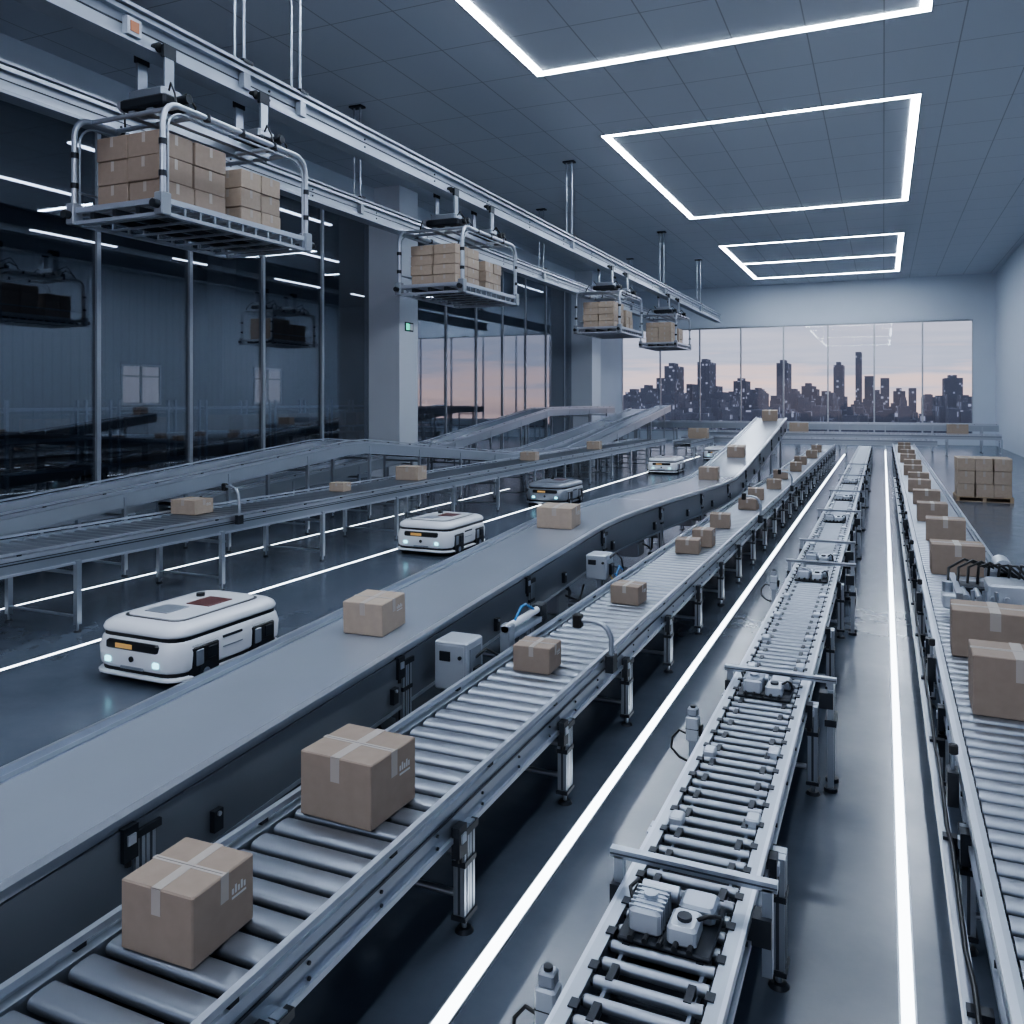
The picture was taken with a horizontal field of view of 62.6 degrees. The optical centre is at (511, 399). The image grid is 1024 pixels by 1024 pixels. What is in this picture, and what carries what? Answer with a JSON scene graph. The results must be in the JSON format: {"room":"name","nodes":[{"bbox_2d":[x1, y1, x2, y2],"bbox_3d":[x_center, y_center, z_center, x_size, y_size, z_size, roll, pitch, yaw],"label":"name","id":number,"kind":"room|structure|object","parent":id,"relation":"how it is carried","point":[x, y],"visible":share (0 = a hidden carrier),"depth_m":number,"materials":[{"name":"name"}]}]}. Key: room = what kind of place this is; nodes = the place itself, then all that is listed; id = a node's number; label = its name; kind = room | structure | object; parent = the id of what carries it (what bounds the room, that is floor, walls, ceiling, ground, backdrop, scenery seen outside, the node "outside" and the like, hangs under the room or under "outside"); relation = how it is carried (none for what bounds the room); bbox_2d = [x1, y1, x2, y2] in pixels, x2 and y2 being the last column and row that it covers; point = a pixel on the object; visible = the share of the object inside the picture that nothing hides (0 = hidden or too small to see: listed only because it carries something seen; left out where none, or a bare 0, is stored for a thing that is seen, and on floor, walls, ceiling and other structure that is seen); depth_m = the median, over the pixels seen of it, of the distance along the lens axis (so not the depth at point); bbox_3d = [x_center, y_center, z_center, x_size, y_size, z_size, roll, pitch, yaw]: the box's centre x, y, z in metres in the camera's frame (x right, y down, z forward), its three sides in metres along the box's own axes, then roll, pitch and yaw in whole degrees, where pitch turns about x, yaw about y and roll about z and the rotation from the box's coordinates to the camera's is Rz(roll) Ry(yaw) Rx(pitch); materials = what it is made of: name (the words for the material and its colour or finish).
{"room":"distribution center","nodes":[
{"label":"distribution center","id":0,"kind":"room"},
{"bbox_2d":[0,100,568,458],"bbox_3d":[-19.438,-2.800,35.350,26.500,11.600,77.600,0,0,24],"label":"wall","id":1,"kind":"structure","parent":0,"point":[47,282],"depth_m":53.96,"materials":[{"name":"grey paint"}]},
{"bbox_2d":[0,175,70,195],"bbox_3d":[-18.282,-8.270,32.416,0.347,0.060,3.163,0,0,24],"label":"hall ceiling light","id":2,"kind":"object","parent":1,"relation":"attached to","point":[3,177],"depth_m":32.36,"materials":[{"name":"white"}]},
{"bbox_2d":[120,363,160,404],"bbox_3d":[-24.527,-1.000,55.629,0.180,2.700,3.300,0,0,24],"label":"window","id":3,"kind":"structure","parent":1,"relation":"in","point":[140,384],"depth_m":55.56,"materials":[{"name":"grey"}]},
{"bbox_2d":[253,367,281,403],"bbox_3d":[-19.483,-1.100,67.066,0.180,2.900,3.300,0,0,24],"label":"window","id":4,"kind":"structure","parent":1,"relation":"in","point":[273,376],"depth_m":67.27,"materials":[{"name":"grey"}]},
{"bbox_2d":[0,435,1023,1023],"bbox_3d":[-7.437,3.150,30.221,52.000,0.300,77.300,0,0,24],"label":"floor","id":5,"kind":"structure","parent":0,"point":[842,924],"depth_m":7.21,"materials":[{"name":"concrete"}]},
{"bbox_2d":[38,506,135,533],"bbox_3d":[-10.606,2.518,12.875,1.126,0.965,11.000,0,0,24],"label":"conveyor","id":6,"kind":"object","parent":5,"relation":"on","point":[131,510],"visible":0.02,"depth_m":16.84,"materials":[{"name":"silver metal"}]},
{"bbox_2d":[98,590,278,684],"bbox_3d":[-3.649,2.649,9.634,1.286,0.699,1.775,0,0,24],"label":"robot","id":7,"kind":"object","parent":5,"relation":"on","point":[173,641],"visible":0.86,"depth_m":9.02,"materials":[{"name":"white plastic"}]},
{"bbox_2d":[0,400,449,488],"bbox_3d":[-13.402,1.500,39.246,1.900,3.000,41.100,0,0,24],"label":"railing","id":8,"kind":"object","parent":5,"relation":"on","point":[38,460],"visible":0.71,"depth_m":34.88,"materials":[{"name":"metal"}]},
{"bbox_2d":[0,489,507,610],"bbox_3d":[-5.322,2.996,16.555,0.080,0.008,26.000,0,0,24],"label":"light strip","id":9,"kind":"object","parent":5,"relation":"on","point":[504,489],"visible":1,"depth_m":15.54,"materials":[{"name":"white"}]},
{"bbox_2d":[0,408,649,576],"bbox_3d":[-1.660,1.718,26.963,1.226,2.565,44.000,0,0,24],"label":"conveyor","id":10,"kind":"object","parent":5,"relation":"on","point":[33,513],"visible":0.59,"depth_m":16.88,"materials":[{"name":"silver metal"}]},
{"bbox_2d":[0,438,666,632],"bbox_3d":[-1.060,2.417,22.873,1.426,1.165,39.000,0,0,24],"label":"conveyor","id":11,"kind":"object","parent":5,"relation":"on","point":[29,554],"visible":0.9,"depth_m":14.04,"materials":[{"name":"silver metal"}]},
{"bbox_2d":[171,497,212,514],"bbox_3d":[-5.361,1.772,14.113,0.503,0.242,0.453,0,0,21],"label":"cardboard box","id":12,"kind":"object","parent":11,"relation":"on","point":[186,505],"visible":1,"depth_m":13.94,"materials":[{"name":"beige"}]},
{"bbox_2d":[221,483,243,524],"bbox_3d":[-4.518,1.670,13.578,0.375,0.640,0.120,0,0,24],"label":"sensor arm","id":13,"kind":"object","parent":11,"relation":"attached to","point":[239,519],"visible":1,"depth_m":13.51,"materials":[{"name":"grey metal"}]},
{"bbox_2d":[329,481,350,491],"bbox_3d":[-3.578,1.802,17.535,0.343,0.182,0.303,0,0,21],"label":"cardboard box","id":14,"kind":"object","parent":11,"relation":"on","point":[338,486],"visible":1,"depth_m":17.42,"materials":[{"name":"beige"}]},
{"bbox_2d":[396,465,426,480],"bbox_3d":[-2.402,1.732,20.077,0.603,0.322,0.453,0,0,21],"label":"cardboard box","id":15,"kind":"object","parent":11,"relation":"on","point":[403,472],"visible":1,"depth_m":19.90,"materials":[{"name":"beige"}]},
{"bbox_2d":[520,451,538,460],"bbox_3d":[0.554,1.762,26.533,0.503,0.262,0.403,0,0,21],"label":"cardboard box","id":16,"kind":"object","parent":11,"relation":"on","point":[525,455],"visible":1,"depth_m":26.36,"materials":[{"name":"beige"}]},
{"bbox_2d":[0,456,699,671],"bbox_3d":[0.891,2.996,24.198,0.090,0.008,45.000,0,0,24],"label":"light strip","id":17,"kind":"object","parent":5,"relation":"on","point":[349,563],"visible":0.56,"depth_m":13.66,"materials":[{"name":"white"}]},
{"bbox_2d":[156,406,614,511],"bbox_3d":[-1.069,1.667,33.260,1.026,2.665,32.000,0,0,24],"label":"conveyor","id":18,"kind":"object","parent":5,"relation":"on","point":[280,482],"visible":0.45,"depth_m":25.48,"materials":[{"name":"silver metal"}]},
{"bbox_2d":[364,185,417,477],"bbox_3d":[-4.778,-2.650,33.475,1.640,11.300,1.400,0,0,24],"label":"column","id":19,"kind":"structure","parent":5,"relation":"on","point":[390,320],"depth_m":32.91,"materials":[{"name":"paint"}]},
{"bbox_2d":[0,417,786,997],"bbox_3d":[2.997,1.800,16.165,1.346,2.400,30.022,0,0,25],"label":"conveyor","id":20,"kind":"object","parent":5,"relation":"on","point":[198,758],"visible":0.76,"depth_m":5.47,"materials":[{"name":"rubber"}]},
{"bbox_2d":[343,589,404,636],"bbox_3d":[-1.181,1.824,7.234,0.383,0.291,0.414,0,0,21],"label":"cardboard box","id":21,"kind":"object","parent":20,"relation":"on","point":[378,613],"visible":1,"depth_m":7.08,"materials":[{"name":"beige"}]},
{"bbox_2d":[537,502,580,528],"bbox_3d":[0.643,1.587,11.566,0.503,0.302,0.435,0,0,21],"label":"cardboard box","id":22,"kind":"object","parent":20,"relation":"on","point":[549,514],"visible":1,"depth_m":11.40,"materials":[{"name":"beige"}]},
{"bbox_2d":[698,466,719,479],"bbox_3d":[4.476,1.656,19.120,0.423,0.282,0.403,0,0,21],"label":"cardboard box","id":23,"kind":"object","parent":20,"relation":"on","point":[704,472],"visible":1,"depth_m":18.94,"materials":[{"name":"beige"}]},
{"bbox_2d":[727,445,745,457],"bbox_3d":[6.045,1.373,22.674,0.453,0.324,0.477,0,0,21],"label":"cardboard box","id":24,"kind":"object","parent":20,"relation":"on","point":[738,451],"visible":1,"depth_m":22.48,"materials":[{"name":"beige"}]},
{"bbox_2d":[762,409,777,420],"bbox_3d":[8.989,0.528,29.350,0.503,0.394,0.484,0,0,21],"label":"cardboard box","id":25,"kind":"object","parent":20,"relation":"on","point":[767,415],"visible":1,"depth_m":29.16,"materials":[{"name":"beige"}]},
{"bbox_2d":[0,444,835,1023],"bbox_3d":[6.719,2.578,21.602,0.908,0.845,43.152,0,0,24],"label":"conveyor","id":26,"kind":"object","parent":5,"relation":"on","point":[320,886],"visible":0.67,"depth_m":4.41,"materials":[{"name":"silver metal"}]},
{"bbox_2d":[122,837,252,968],"bbox_3d":[-1.342,2.073,3.499,0.373,0.282,0.363,0,0,22],"label":"cardboard box","id":27,"kind":"object","parent":26,"relation":"on","point":[181,905],"visible":1,"depth_m":3.38,"materials":[{"name":"beige"}]},
{"bbox_2d":[301,724,414,831],"bbox_3d":[-0.836,2.043,4.598,0.463,0.342,0.423,0,0,26],"label":"cardboard box","id":28,"kind":"object","parent":26,"relation":"on","point":[356,776],"visible":1,"depth_m":4.45,"materials":[{"name":"beige"}]},
{"bbox_2d":[513,636,560,674],"bbox_3d":[0.210,2.108,6.968,0.323,0.212,0.293,0,0,23],"label":"cardboard box","id":29,"kind":"object","parent":26,"relation":"on","point":[540,655],"visible":1,"depth_m":6.86,"materials":[{"name":"beige"}]},
{"bbox_2d":[572,613,616,673],"bbox_3d":[0.705,2.080,7.230,0.375,0.460,0.120,0,0,24],"label":"sensor arm","id":30,"kind":"object","parent":26,"relation":"attached to","point":[578,619],"visible":1,"depth_m":7.17,"materials":[{"name":"grey metal"}]},
{"bbox_2d":[610,580,646,605],"bbox_3d":[1.282,2.113,9.249,0.323,0.202,0.303,0,0,27],"label":"cardboard box","id":31,"kind":"object","parent":26,"relation":"on","point":[627,592],"visible":1,"depth_m":9.14,"materials":[{"name":"beige"}]},
{"bbox_2d":[675,536,700,553],"bbox_3d":[2.564,2.113,12.258,0.343,0.202,0.303,0,0,18],"label":"cardboard box","id":32,"kind":"object","parent":26,"relation":"on","point":[684,545],"visible":1,"depth_m":12.13,"materials":[{"name":"beige"}]},
{"bbox_2d":[692,527,715,547],"bbox_3d":[2.918,2.083,12.812,0.303,0.262,0.303,0,0,24],"label":"cardboard box","id":33,"kind":"object","parent":26,"relation":"on","point":[707,534],"visible":0.95,"depth_m":12.67,"materials":[{"name":"beige"}]},
{"bbox_2d":[710,512,730,528],"bbox_3d":[3.634,2.093,14.682,0.343,0.242,0.303,0,0,18],"label":"cardboard box","id":34,"kind":"object","parent":26,"relation":"on","point":[717,519],"visible":0.97,"depth_m":14.54,"materials":[{"name":"beige"}]},
{"bbox_2d":[738,497,759,509],"bbox_3d":[4.815,2.103,17.112,0.363,0.222,0.303,0,0,30],"label":"cardboard box","id":35,"kind":"object","parent":26,"relation":"on","point":[750,503],"visible":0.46,"depth_m":16.99,"materials":[{"name":"beige"}]},
{"bbox_2d":[748,487,763,499],"bbox_3d":[5.450,2.088,18.799,0.343,0.252,0.353,0,0,18],"label":"cardboard box","id":36,"kind":"object","parent":26,"relation":"on","point":[755,491],"visible":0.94,"depth_m":18.63,"materials":[{"name":"beige"}]},
{"bbox_2d":[766,478,781,488],"bbox_3d":[6.550,2.093,21.047,0.363,0.242,0.303,0,0,18],"label":"cardboard box","id":37,"kind":"object","parent":26,"relation":"on","point":[771,483],"visible":1,"depth_m":20.91,"materials":[{"name":"beige"}]},
{"bbox_2d":[397,511,484,554],"bbox_3d":[-1.413,2.649,17.009,1.286,0.699,1.775,0,0,24],"label":"robot","id":38,"kind":"object","parent":5,"relation":"on","point":[440,532],"visible":0.98,"depth_m":16.34,"materials":[{"name":"white plastic"}]},
{"bbox_2d":[435,631,497,689],"bbox_3d":[-0.341,2.490,7.167,0.371,1.020,0.679,0,0,24],"label":"control box","id":39,"kind":"object","parent":5,"relation":"on","point":[457,654],"visible":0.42,"depth_m":6.91,"materials":[{"name":"grey"}]},
{"bbox_2d":[500,601,546,652],"bbox_3d":[0.117,2.444,7.872,0.100,1.112,0.900,0,0,24],"label":"pneumatic pusher","id":40,"kind":"object","parent":5,"relation":"on","point":[519,626],"visible":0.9,"depth_m":7.76,"materials":[{"name":"silver metal"}]},
{"bbox_2d":[512,962,561,1023],"bbox_3d":[0.107,2.652,3.450,0.247,0.695,0.159,0,0,24],"label":"sensor","id":41,"kind":"object","parent":5,"relation":"on","point":[548,989],"visible":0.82,"depth_m":3.40,"materials":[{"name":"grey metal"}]},
{"bbox_2d":[527,477,583,503],"bbox_3d":[1.266,2.649,24.571,1.286,0.699,1.775,0,0,24],"label":"robot","id":42,"kind":"object","parent":5,"relation":"on","point":[554,490],"visible":0.94,"depth_m":23.89,"materials":[{"name":"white plastic"}]},
{"bbox_2d":[569,271,600,428],"bbox_3d":[4.768,-2.650,55.167,1.600,11.300,1.800,0,0,24],"label":"column","id":43,"kind":"structure","parent":5,"relation":"on","point":[584,351],"depth_m":54.40,"materials":[{"name":"paint"}]},
{"bbox_2d":[518,405,670,483],"bbox_3d":[4.556,1.644,38.430,0.846,2.712,20.000,0,0,24],"label":"conveyor","id":44,"kind":"object","parent":5,"relation":"on","point":[612,433],"visible":0.67,"depth_m":39.69,"materials":[{"name":"silver metal"}]},
{"bbox_2d":[586,551,624,590],"bbox_3d":[1.190,2.444,10.590,0.331,1.112,0.679,0,0,24],"label":"control box","id":45,"kind":"object","parent":5,"relation":"on","point":[600,566],"visible":0.8,"depth_m":10.33,"materials":[{"name":"grey"}]},
{"bbox_2d":[428,454,845,1023],"bbox_3d":[7.901,2.996,22.746,0.095,0.008,52.000,0,0,24],"label":"light strip","id":46,"kind":"object","parent":5,"relation":"on","point":[470,980],"visible":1,"depth_m":5.70,"materials":[{"name":"white"}]},
{"bbox_2d":[647,455,684,473],"bbox_3d":[6.370,2.649,34.780,1.286,0.699,1.775,0,0,24],"label":"robot","id":47,"kind":"object","parent":5,"relation":"on","point":[657,464],"visible":1,"depth_m":34.05,"materials":[{"name":"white plastic"}]},
{"bbox_2d":[670,704,702,761],"bbox_3d":[1.279,2.612,6.157,0.247,0.775,0.159,0,0,24],"label":"sensor","id":48,"kind":"object","parent":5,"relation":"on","point":[694,729],"visible":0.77,"depth_m":6.11,"materials":[{"name":"grey metal"}]},
{"bbox_2d":[673,436,713,460],"bbox_3d":[9.521,2.493,43.890,1.026,1.015,6.000,0,0,24],"label":"conveyor","id":49,"kind":"object","parent":5,"relation":"on","point":[689,442],"visible":0.82,"depth_m":42.47,"materials":[{"name":"silver metal"}]},
{"bbox_2d":[688,428,708,438],"bbox_3d":[9.925,1.767,44.805,1.003,0.552,0.603,0,0,24],"label":"cardboard box","id":50,"kind":"object","parent":49,"relation":"on","point":[693,433],"visible":1,"depth_m":44.53,"materials":[{"name":"beige"}]},
{"bbox_2d":[544,446,872,1023],"bbox_3d":[8.379,2.590,21.005,0.746,0.820,42.800,0,0,24],"label":"conveyor","id":51,"kind":"object","parent":5,"relation":"on","point":[725,808],"visible":0.81,"depth_m":4.44,"materials":[{"name":"silver metal"}]},
{"bbox_2d":[617,877,725,962],"bbox_3d":[0.673,2.142,3.534,0.380,0.140,0.390,0,0,24],"label":"motor","id":52,"kind":"object","parent":51,"relation":"on","point":[688,926],"visible":1,"depth_m":3.46,"materials":[{"name":"grey metal"}]},
{"bbox_2d":[610,844,777,978],"bbox_3d":[0.808,2.295,3.797,0.749,0.410,0.100,0,0,24],"label":"frame","id":53,"kind":"object","parent":51,"relation":"attached to","point":[761,931],"visible":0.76,"depth_m":3.71,"materials":[{"name":"silver metal"}]},
{"bbox_2d":[737,671,794,702],"bbox_3d":[1.924,2.142,6.370,0.380,0.140,0.390,0,0,24],"label":"motor","id":54,"kind":"object","parent":51,"relation":"on","point":[755,685],"visible":1,"depth_m":6.28,"materials":[{"name":"grey metal"}]},
{"bbox_2d":[794,567,828,582],"bbox_3d":[3.700,2.142,10.396,0.380,0.140,0.390,0,0,24],"label":"motor","id":55,"kind":"object","parent":51,"relation":"on","point":[804,574],"visible":1,"depth_m":10.30,"materials":[{"name":"grey metal"}]},
{"bbox_2d":[804,551,833,561],"bbox_3d":[4.184,2.142,11.494,0.380,0.140,0.390,0,0,24],"label":"motor","id":56,"kind":"object","parent":51,"relation":"on","point":[811,555],"visible":0.73,"depth_m":11.42,"materials":[{"name":"grey metal"}]},
{"bbox_2d":[823,513,845,522],"bbox_3d":[5.879,2.142,15.337,0.380,0.140,0.390,0,0,24],"label":"motor","id":57,"kind":"object","parent":51,"relation":"on","point":[829,517],"visible":1,"depth_m":15.23,"materials":[{"name":"grey metal"}]},
{"bbox_2d":[703,445,724,459],"bbox_3d":[10.389,2.649,42.406,1.286,0.699,1.775,0,0,24],"label":"robot","id":58,"kind":"object","parent":5,"relation":"on","point":[707,454],"visible":0.49,"depth_m":41.77,"materials":[{"name":"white plastic"}]},
{"bbox_2d":[760,569,779,603],"bbox_3d":[3.308,2.583,10.782,0.247,0.835,0.159,0,0,24],"label":"sensor","id":59,"kind":"object","parent":5,"relation":"on","point":[774,582],"visible":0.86,"depth_m":10.73,"materials":[{"name":"grey metal"}]},
{"bbox_2d":[725,664,838,793],"bbox_3d":[2.140,2.565,6.697,0.845,0.870,0.283,0,0,24],"label":"frame","id":60,"kind":"object","parent":5,"relation":"on","point":[826,696],"visible":0.91,"depth_m":6.45,"materials":[{"name":"silver metal"}]},
{"bbox_2d":[681,434,936,454],"bbox_3d":[15.710,2.493,45.532,13.000,1.015,0.926,0,0,24],"label":"conveyor","id":61,"kind":"object","parent":5,"relation":"on","point":[860,441],"visible":0.49,"depth_m":44.43,"materials":[{"name":"silver metal"}]},
{"bbox_2d":[637,420,998,452],"bbox_3d":[17.601,2.167,51.802,21.400,1.665,1.026,0,0,24],"label":"conveyor","id":62,"kind":"object","parent":5,"relation":"on","point":[675,424],"visible":0.55,"depth_m":50.25,"materials":[{"name":"silver metal"}]},
{"bbox_2d":[786,559,856,635],"bbox_3d":[4.042,2.545,10.996,0.855,0.910,0.283,0,0,24],"label":"frame","id":63,"kind":"object","parent":5,"relation":"on","point":[850,578],"visible":0.95,"depth_m":10.78,"materials":[{"name":"silver metal"}]},
{"bbox_2d":[799,538,855,603],"bbox_3d":[4.741,2.545,12.655,0.795,0.910,0.283,0,0,24],"label":"frame","id":64,"kind":"object","parent":5,"relation":"on","point":[849,554],"visible":0.64,"depth_m":12.49,"materials":[{"name":"silver metal"}]},
{"bbox_2d":[817,508,861,558],"bbox_3d":[6.274,2.545,16.132,0.795,0.910,0.283,0,0,24],"label":"frame","id":65,"kind":"object","parent":5,"relation":"on","point":[857,521],"visible":0.92,"depth_m":15.93,"materials":[{"name":"silver metal"}]},
{"bbox_2d":[829,489,865,530],"bbox_3d":[7.808,2.545,19.608,0.795,0.910,0.283,0,0,24],"label":"frame","id":66,"kind":"object","parent":5,"relation":"on","point":[862,499],"visible":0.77,"depth_m":19.39,"materials":[{"name":"silver metal"}]},
{"bbox_2d":[708,430,1002,456],"bbox_3d":[18.390,2.393,47.083,15.653,1.215,1.126,0,0,24],"label":"conveyor","id":67,"kind":"object","parent":5,"relation":"on","point":[939,436],"visible":0.58,"depth_m":45.63,"materials":[{"name":"silver metal"}]},
{"bbox_2d":[789,422,808,432],"bbox_3d":[16.353,1.567,47.981,1.003,0.552,0.603,0,0,24],"label":"cardboard box","id":68,"kind":"object","parent":67,"relation":"on","point":[793,427],"visible":0.98,"depth_m":47.70,"materials":[{"name":"beige"}]},
{"bbox_2d":[946,424,968,434],"bbox_3d":[23.673,1.567,44.753,1.003,0.552,0.603,0,0,24],"label":"cardboard box","id":69,"kind":"object","parent":67,"relation":"on","point":[951,429],"visible":0.97,"depth_m":44.51,"materials":[{"name":"beige"}]},
{"bbox_2d":[885,451,917,1023],"bbox_3d":[11.400,2.996,25.575,0.082,0.008,60.000,0,0,24],"label":"light strip","id":70,"kind":"object","parent":5,"relation":"on","point":[907,1001],"visible":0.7,"depth_m":5.68,"materials":[{"name":"white"}]},
{"bbox_2d":[892,443,1023,1023],"bbox_3d":[10.389,2.465,21.375,1.072,0.870,44.500,0,0,24],"label":"conveyor","id":71,"kind":"object","parent":5,"relation":"on","point":[989,761],"depth_m":4.92,"materials":[{"name":"silver metal"}]},
{"bbox_2d":[903,464,922,474],"bbox_3d":[11.829,2.063,24.839,0.503,0.302,0.403,0,0,26],"label":"cardboard box","id":72,"kind":"object","parent":71,"relation":"on","point":[906,467],"visible":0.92,"depth_m":24.69,"materials":[{"name":"beige"}]},
{"bbox_2d":[908,478,930,491],"bbox_3d":[9.852,2.063,20.355,0.503,0.302,0.403,0,0,26],"label":"cardboard box","id":73,"kind":"object","parent":71,"relation":"on","point":[918,483],"visible":0.93,"depth_m":20.20,"materials":[{"name":"beige"}]},
{"bbox_2d":[913,488,939,503],"bbox_3d":[8.839,2.063,17.960,0.523,0.302,0.403,0,0,25],"label":"cardboard box","id":74,"kind":"object","parent":71,"relation":"on","point":[918,494],"visible":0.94,"depth_m":17.80,"materials":[{"name":"beige"}]},
{"bbox_2d":[917,501,947,520],"bbox_3d":[7.732,2.048,15.498,0.503,0.332,0.403,0,0,24],"label":"cardboard box","id":75,"kind":"object","parent":71,"relation":"on","point":[931,508],"visible":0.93,"depth_m":15.34,"materials":[{"name":"beige"}]},
{"bbox_2d":[893,477,994,1023],"bbox_3d":[7.084,2.534,15.182,0.110,0.298,26.501,0,0,24],"label":"rail","id":76,"kind":"object","parent":71,"relation":"attached to","point":[972,1012],"visible":0.95,"depth_m":4.76,"materials":[{"name":"grey"}]},
{"bbox_2d":[926,515,965,540],"bbox_3d":[6.877,2.043,13.361,0.563,0.342,0.453,0,0,26],"label":"cardboard box","id":77,"kind":"object","parent":71,"relation":"on","point":[937,527],"visible":0.96,"depth_m":13.18,"materials":[{"name":"beige"}]},
{"bbox_2d":[929,539,984,576],"bbox_3d":[5.710,2.023,10.816,0.603,0.382,0.453,0,0,23],"label":"cardboard box","id":78,"kind":"object","parent":71,"relation":"on","point":[942,553],"visible":0.94,"depth_m":10.65,"materials":[{"name":"beige"}]},
{"bbox_2d":[950,599,1023,656],"bbox_3d":[4.203,2.013,7.349,0.663,0.402,0.453,0,0,26],"label":"cardboard box","id":79,"kind":"object","parent":71,"relation":"on","point":[978,620],"visible":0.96,"depth_m":7.22,"materials":[{"name":"beige"}]},
{"bbox_2d":[968,639,1023,720],"bbox_3d":[3.610,2.003,6.004,0.603,0.422,0.453,0,0,25],"label":"cardboard box","id":80,"kind":"object","parent":71,"relation":"on","point":[995,669],"visible":1,"depth_m":5.88,"materials":[{"name":"beige"}]},
{"bbox_2d":[941,555,1023,608],"bbox_3d":[4.962,2.320,8.686,0.970,1.360,1.240,0,0,24],"label":"machine","id":81,"kind":"object","parent":5,"relation":"on","point":[1003,583],"visible":0.92,"depth_m":8.54,"materials":[{"name":"silver metal"}]},
{"bbox_2d":[953,492,1013,502],"bbox_3d":[14.111,2.928,25.253,1.500,0.145,1.200,0,0,24],"label":"pallet","id":82,"kind":"object","parent":5,"relation":"on","point":[957,498],"visible":0.66,"depth_m":24.96,"materials":[{"name":"brown wood"}]},
{"bbox_2d":[954,456,1011,497],"bbox_3d":[14.110,2.287,25.253,1.436,1.134,1.139,0,0,24],"label":"cartons","id":83,"kind":"object","parent":82,"relation":"on","point":[979,476],"visible":1,"depth_m":24.78,"materials":[{"name":"cardboard"}]},
{"bbox_2d":[0,0,1023,291],"bbox_3d":[4.549,-8.450,24.935,25.800,0.300,77.300,0,0,24],"label":"ceiling","id":84,"kind":"structure","parent":0,"point":[428,77],"depth_m":24.31,"materials":[{"name":"tile"}]},
{"bbox_2d":[0,58,677,327],"bbox_3d":[0.066,-6.707,33.852,0.420,3.175,58.000,0,0,24],"label":"rail","id":85,"kind":"object","parent":84,"relation":"hanging from","point":[20,86],"visible":0.74,"depth_m":21.09,"materials":[{"name":"metal"}]},
{"bbox_2d":[14,0,720,322],"bbox_3d":[2.748,-6.707,30.987,0.440,3.175,54.922,0,0,24],"label":"overhead rail","id":86,"kind":"object","parent":84,"relation":"hanging from","point":[124,25],"visible":0.98,"depth_m":15.67,"materials":[{"name":"metal"}]},
{"bbox_2d":[60,42,314,258],"bbox_3d":[-5.070,-3.941,13.657,1.920,2.682,3.580,0,0,24],"label":"carrier","id":87,"kind":"object","parent":86,"relation":"hanging from","point":[169,180],"depth_m":12.79,"materials":[{"name":"metal"}]},
{"bbox_2d":[393,187,519,308],"bbox_3d":[-1.357,-3.941,22.075,1.920,2.682,3.580,0,0,24],"label":"carrier","id":88,"kind":"object","parent":86,"relation":"hanging from","point":[454,273],"depth_m":21.06,"materials":[{"name":"metal"}]},
{"bbox_2d":[573,265,643,338],"bbox_3d":[3.970,-3.941,34.152,1.920,2.682,3.580,0,0,24],"label":"carrier","id":89,"kind":"object","parent":86,"relation":"hanging from","point":[607,319],"depth_m":33.06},
{"bbox_2d":[639,293,691,350],"bbox_3d":[7.844,-3.941,42.936,1.920,2.682,3.580,0,0,24],"label":"carrier","id":90,"kind":"object","parent":86,"relation":"hanging from","point":[661,336],"depth_m":41.82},
{"bbox_2d":[454,0,934,76],"bbox_3d":[2.087,-8.290,13.616,9.110,0.020,13.480,0,0,24],"label":"ceiling light","id":91,"kind":"object","parent":84,"relation":"attached to","point":[926,6],"depth_m":19.24,"materials":[{"name":"plastic"}]},
{"bbox_2d":[600,92,922,219],"bbox_3d":[9.613,-8.290,30.680,9.110,0.020,13.380,0,0,24],"label":"ceiling light","id":92,"kind":"object","parent":84,"relation":"attached to","point":[916,100],"depth_m":26.68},
{"bbox_2d":[718,232,904,278],"bbox_3d":[18.007,-8.290,49.711,9.110,0.020,13.580,0,0,24],"label":"ceiling light","id":93,"kind":"object","parent":84,"relation":"attached to","point":[901,235],"depth_m":48.58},
{"bbox_2d":[601,339,621,438],"bbox_3d":[6.402,-2.650,60.731,0.300,11.300,9.700,0,0,24],"label":"wall","id":94,"kind":"structure","parent":0,"point":[611,349],"depth_m":62.62,"materials":[{"name":"paint"}]},
{"bbox_2d":[95,132,323,483],"bbox_3d":[-14.079,-2.400,13.860,0.110,10.800,42.000,0,0,24],"label":"window frame","id":95,"kind":"structure","parent":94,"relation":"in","point":[97,135],"depth_m":24.45,"materials":[{"name":"grey metal"}]},
{"bbox_2d":[0,33,574,511],"bbox_3d":[-6.971,-2.650,29.852,0.350,11.300,77.000,0,0,24],"label":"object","id":96,"kind":"structure","parent":94,"relation":"attached to","point":[13,50],"depth_m":21.96,"materials":[{"name":"paint"}]},
{"bbox_2d":[445,271,564,461],"bbox_3d":[-0.590,-2.400,44.470,0.090,10.800,22.100,0,0,24],"label":"window frame","id":97,"kind":"structure","parent":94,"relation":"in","point":[502,271],"depth_m":47.49,"materials":[{"name":"grey metal"}]},
{"bbox_2d":[623,273,995,445],"bbox_3d":[19.948,-2.650,60.221,25.500,11.300,0.300,0,0,24],"label":"wall","id":98,"kind":"structure","parent":0,"point":[965,296],"depth_m":57.92,"materials":[{"name":"paint"}]},
{"bbox_2d":[622,319,972,433],"bbox_3d":[19.467,-1.500,60.368,24.000,7.680,0.220,0,0,24],"label":"window","id":99,"kind":"structure","parent":98,"relation":"in","point":[873,323],"depth_m":60.24,"materials":[{"name":"grey metal"}]},
{"bbox_2d":[996,241,1023,456],"bbox_3d":[16.215,-2.650,19.790,0.300,11.300,77.300,0,0,24],"label":"wall","id":100,"kind":"structure","parent":0,"point":[1010,276],"depth_m":48.50,"materials":[{"name":"paint"}]},
{"label":"outside","id":101,"kind":"structure","parent":0,"visible":0},
{"bbox_3d":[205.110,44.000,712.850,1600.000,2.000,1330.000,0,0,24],"label":"ground","id":102,"kind":"structure","parent":101,"visible":0},
{"bbox_2d":[623,352,971,432],"bbox_3d":[101.105,4.091,456.069,289.605,77.817,532.324,0,0,24],"label":"city skyline","id":103,"kind":"object","parent":102,"relation":"on","point":[808,405],"visible":0.26,"depth_m":418.97,"materials":[{"name":"blue"}]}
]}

